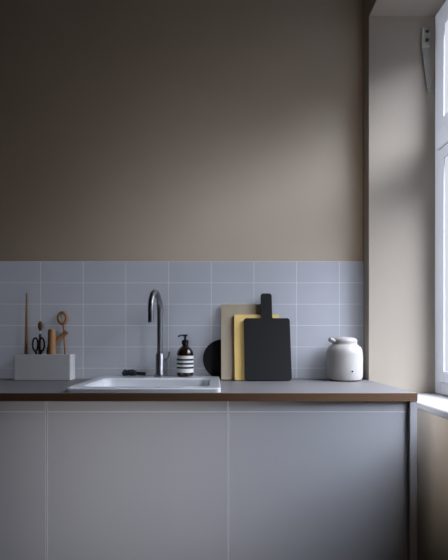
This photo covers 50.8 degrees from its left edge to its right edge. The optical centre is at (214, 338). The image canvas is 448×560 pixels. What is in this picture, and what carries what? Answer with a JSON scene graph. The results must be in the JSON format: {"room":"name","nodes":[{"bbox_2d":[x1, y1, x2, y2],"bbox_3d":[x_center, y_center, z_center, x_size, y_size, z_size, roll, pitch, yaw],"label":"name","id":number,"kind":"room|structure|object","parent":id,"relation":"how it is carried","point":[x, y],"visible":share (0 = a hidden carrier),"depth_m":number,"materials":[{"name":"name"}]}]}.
{"room":"kitchen","nodes":[
{"label":"kitchen","id":0,"kind":"room"},
{"bbox_2d":[0,0,362,260],"bbox_3d":[-0.890,-0.489,2.320,4.020,3.150,0.200,0,0,0],"label":"wall","id":1,"kind":"structure","parent":0,"point":[131,130],"depth_m":2.22,"materials":[{"name":"beige paint"}]},
{"bbox_2d":[0,261,362,378],"bbox_3d":[-0.261,-0.089,2.215,1.912,0.549,0.008,0,0,0],"label":"tile backsplash","id":2,"kind":"structure","parent":1,"relation":"attached to","point":[105,303],"depth_m":2.21,"materials":[{"name":"tile"}]},
{"bbox_2d":[363,0,445,392],"bbox_3d":[0.908,-0.489,0.160,0.424,3.150,4.120,0,0,0],"label":"wall","id":3,"kind":"structure","parent":0,"point":[399,107],"depth_m":2.13,"materials":[{"name":"beige paint"}]},
{"bbox_2d":[417,393,447,418],"bbox_3d":[0.898,0.259,1.508,0.233,0.030,1.253,0,0,0],"label":"window sill","id":4,"kind":"structure","parent":3,"relation":"attached to","point":[433,403],"depth_m":1.79,"materials":[{"name":"white paint"}]},
{"bbox_2d":[422,0,447,395],"bbox_3d":[1.000,-0.608,1.508,0.137,1.704,1.255,0,0,0],"label":"window","id":5,"kind":"structure","parent":3,"relation":"in","point":[441,18],"depth_m":2.06,"materials":[{"name":"white paint"}]},
{"bbox_2d":[417,409,447,559],"bbox_3d":[0.960,0.680,1.508,0.320,0.812,1.254,0,0,0],"label":"wall","id":6,"kind":"structure","parent":0,"point":[432,430],"depth_m":1.74,"materials":[{"name":"beige paint"}]},
{"bbox_3d":[-0.890,1.136,0.160,4.020,0.100,4.520,0,0,0],"label":"floor","id":7,"kind":"structure","parent":0,"visible":0},
{"bbox_2d":[0,401,46,559],"bbox_3d":[-0.901,0.650,1.924,0.630,0.871,0.569,0,0,0],"label":"base cabinet","id":8,"kind":"object","parent":7,"relation":"on","point":[23,424],"visible":0.54,"depth_m":1.64,"materials":[{"name":"grey paint"}]},
{"bbox_2d":[47,401,227,559],"bbox_3d":[-0.270,0.650,1.924,0.630,0.871,0.569,0,0,0],"label":"base cabinet","id":9,"kind":"object","parent":7,"relation":"on","point":[127,480],"visible":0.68,"depth_m":1.64,"materials":[{"name":"grey paint"}]},
{"bbox_2d":[228,401,416,559],"bbox_3d":[0.371,0.650,1.915,0.650,0.871,0.585,0,0,0],"label":"base cabinet","id":10,"kind":"object","parent":7,"relation":"on","point":[308,480],"visible":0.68,"depth_m":1.64,"materials":[{"name":"grey paint"}]},
{"bbox_2d":[0,379,417,400],"bbox_3d":[-0.261,0.200,1.919,1.912,0.028,0.599,0,0,0],"label":"countertop","id":11,"kind":"structure","parent":10,"relation":"on","point":[10,389],"depth_m":1.62,"materials":[{"name":"grey laminate"}]},
{"bbox_2d":[14,354,74,379],"bbox_3d":[-0.778,0.128,2.165,0.252,0.116,0.084,0,0,0],"label":"utensil holder","id":12,"kind":"object","parent":11,"relation":"on","point":[26,366],"visible":0.98,"depth_m":2.12,"materials":[{"name":"white stone"}]},
{"bbox_2d":[24,293,27,353],"bbox_3d":[-0.875,-0.024,2.188,0.016,0.382,0.012,0,0,0],"label":"wooden spatula","id":13,"kind":"object","parent":12,"relation":"in","point":[26,316],"visible":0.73,"depth_m":2.19,"materials":[{"name":"brown wood"}]},
{"bbox_2d":[32,337,44,353],"bbox_3d":[-0.807,0.078,2.159,0.062,0.174,0.009,0,0,0],"label":"scissors","id":14,"kind":"object","parent":12,"relation":"in","point":[34,338],"visible":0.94,"depth_m":2.16,"materials":[{"name":"black plastic"}]},
{"bbox_2d":[38,321,42,353],"bbox_3d":[-0.810,0.042,2.187,0.021,0.250,0.014,0,0,0],"label":"wooden spoon","id":15,"kind":"object","parent":12,"relation":"in","point":[40,326],"visible":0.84,"depth_m":2.18,"materials":[{"name":"brown wood"}]},
{"bbox_2d":[48,329,55,353],"bbox_3d":[-0.744,0.059,2.151,0.033,0.212,0.032,0,0,0],"label":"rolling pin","id":16,"kind":"object","parent":12,"relation":"in","point":[51,332],"visible":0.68,"depth_m":2.14,"materials":[{"name":"brown wood"}]},
{"bbox_2d":[46,330,67,353],"bbox_3d":[-0.733,0.061,2.177,0.112,0.205,0.019,0,0,0],"label":"dish brush","id":17,"kind":"object","parent":12,"relation":"in","point":[65,332],"visible":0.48,"depth_m":2.17,"materials":[{"name":"brown wood"}]},
{"bbox_2d":[57,311,67,353],"bbox_3d":[-0.709,0.018,2.193,0.051,0.298,0.015,0,0,0],"label":"wooden spoon","id":18,"kind":"object","parent":12,"relation":"in","point":[60,313],"visible":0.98,"depth_m":2.19,"materials":[{"name":"brown wood"}]},
{"bbox_2d":[66,375,220,392],"bbox_3d":[-0.250,0.267,1.920,0.540,0.194,0.576,0,0,0],"label":"sink","id":19,"kind":"object","parent":11,"relation":"in","point":[107,383],"visible":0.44,"depth_m":2.02,"materials":[{"name":"white ceramic"}]},
{"bbox_2d":[122,369,145,375],"bbox_3d":[-0.371,0.154,2.160,0.107,0.030,0.042,0,0,0],"label":"dish brush","id":20,"kind":"object","parent":19,"relation":"on","point":[125,372],"visible":1,"depth_m":2.15,"materials":[{"name":"black plastic"}]},
{"bbox_2d":[177,334,193,376],"bbox_3d":[-0.136,0.074,2.150,0.076,0.191,0.076,0,0,0],"label":"soap dispenser bottle","id":21,"kind":"object","parent":19,"relation":"on","point":[185,358],"visible":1,"depth_m":2.12,"materials":[{"name":"orange glass"}]},
{"bbox_2d":[148,290,169,376],"bbox_3d":[-0.265,-0.024,2.081,0.074,0.387,0.184,0,0,21],"label":"kitchen faucet","id":22,"kind":"object","parent":11,"relation":"on","point":[160,359],"visible":1,"depth_m":2.13,"materials":[{"name":"metal"}]},
{"bbox_2d":[203,340,220,378],"bbox_3d":[0.036,0.094,2.190,0.184,0.184,0.040,0,0,0],"label":"round cutting board","id":23,"kind":"object","parent":11,"relation":"on","point":[212,353],"visible":0.38,"depth_m":2.18,"materials":[{"name":"black wood"}]},
{"bbox_2d":[221,304,260,379],"bbox_3d":[0.123,0.012,2.161,0.190,0.347,0.098,0,0,0],"label":"wooden cutting board","id":24,"kind":"object","parent":11,"relation":"on","point":[228,311],"visible":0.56,"depth_m":2.16,"materials":[{"name":"brown wood"}]},
{"bbox_2d":[234,315,278,380],"bbox_3d":[0.191,0.037,2.136,0.205,0.297,0.080,0,0,0],"label":"cutting board","id":25,"kind":"object","parent":11,"relation":"on","point":[238,319],"visible":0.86,"depth_m":2.13,"materials":[{"name":"yellow wood"}]},
{"bbox_2d":[244,293,291,380],"bbox_3d":[0.235,-0.012,2.131,0.208,0.395,0.106,0,0,0],"label":"cutting board","id":26,"kind":"object","parent":11,"relation":"on","point":[267,342],"visible":1,"depth_m":2.11,"materials":[{"name":"black wood"}]},
{"bbox_2d":[327,337,362,381],"bbox_3d":[0.582,0.087,2.119,0.158,0.196,0.159,0,0,0],"label":"ceramic jug","id":27,"kind":"object","parent":11,"relation":"on","point":[344,356],"visible":1,"depth_m":2.06,"materials":[{"name":"white ceramic"}]}
]}

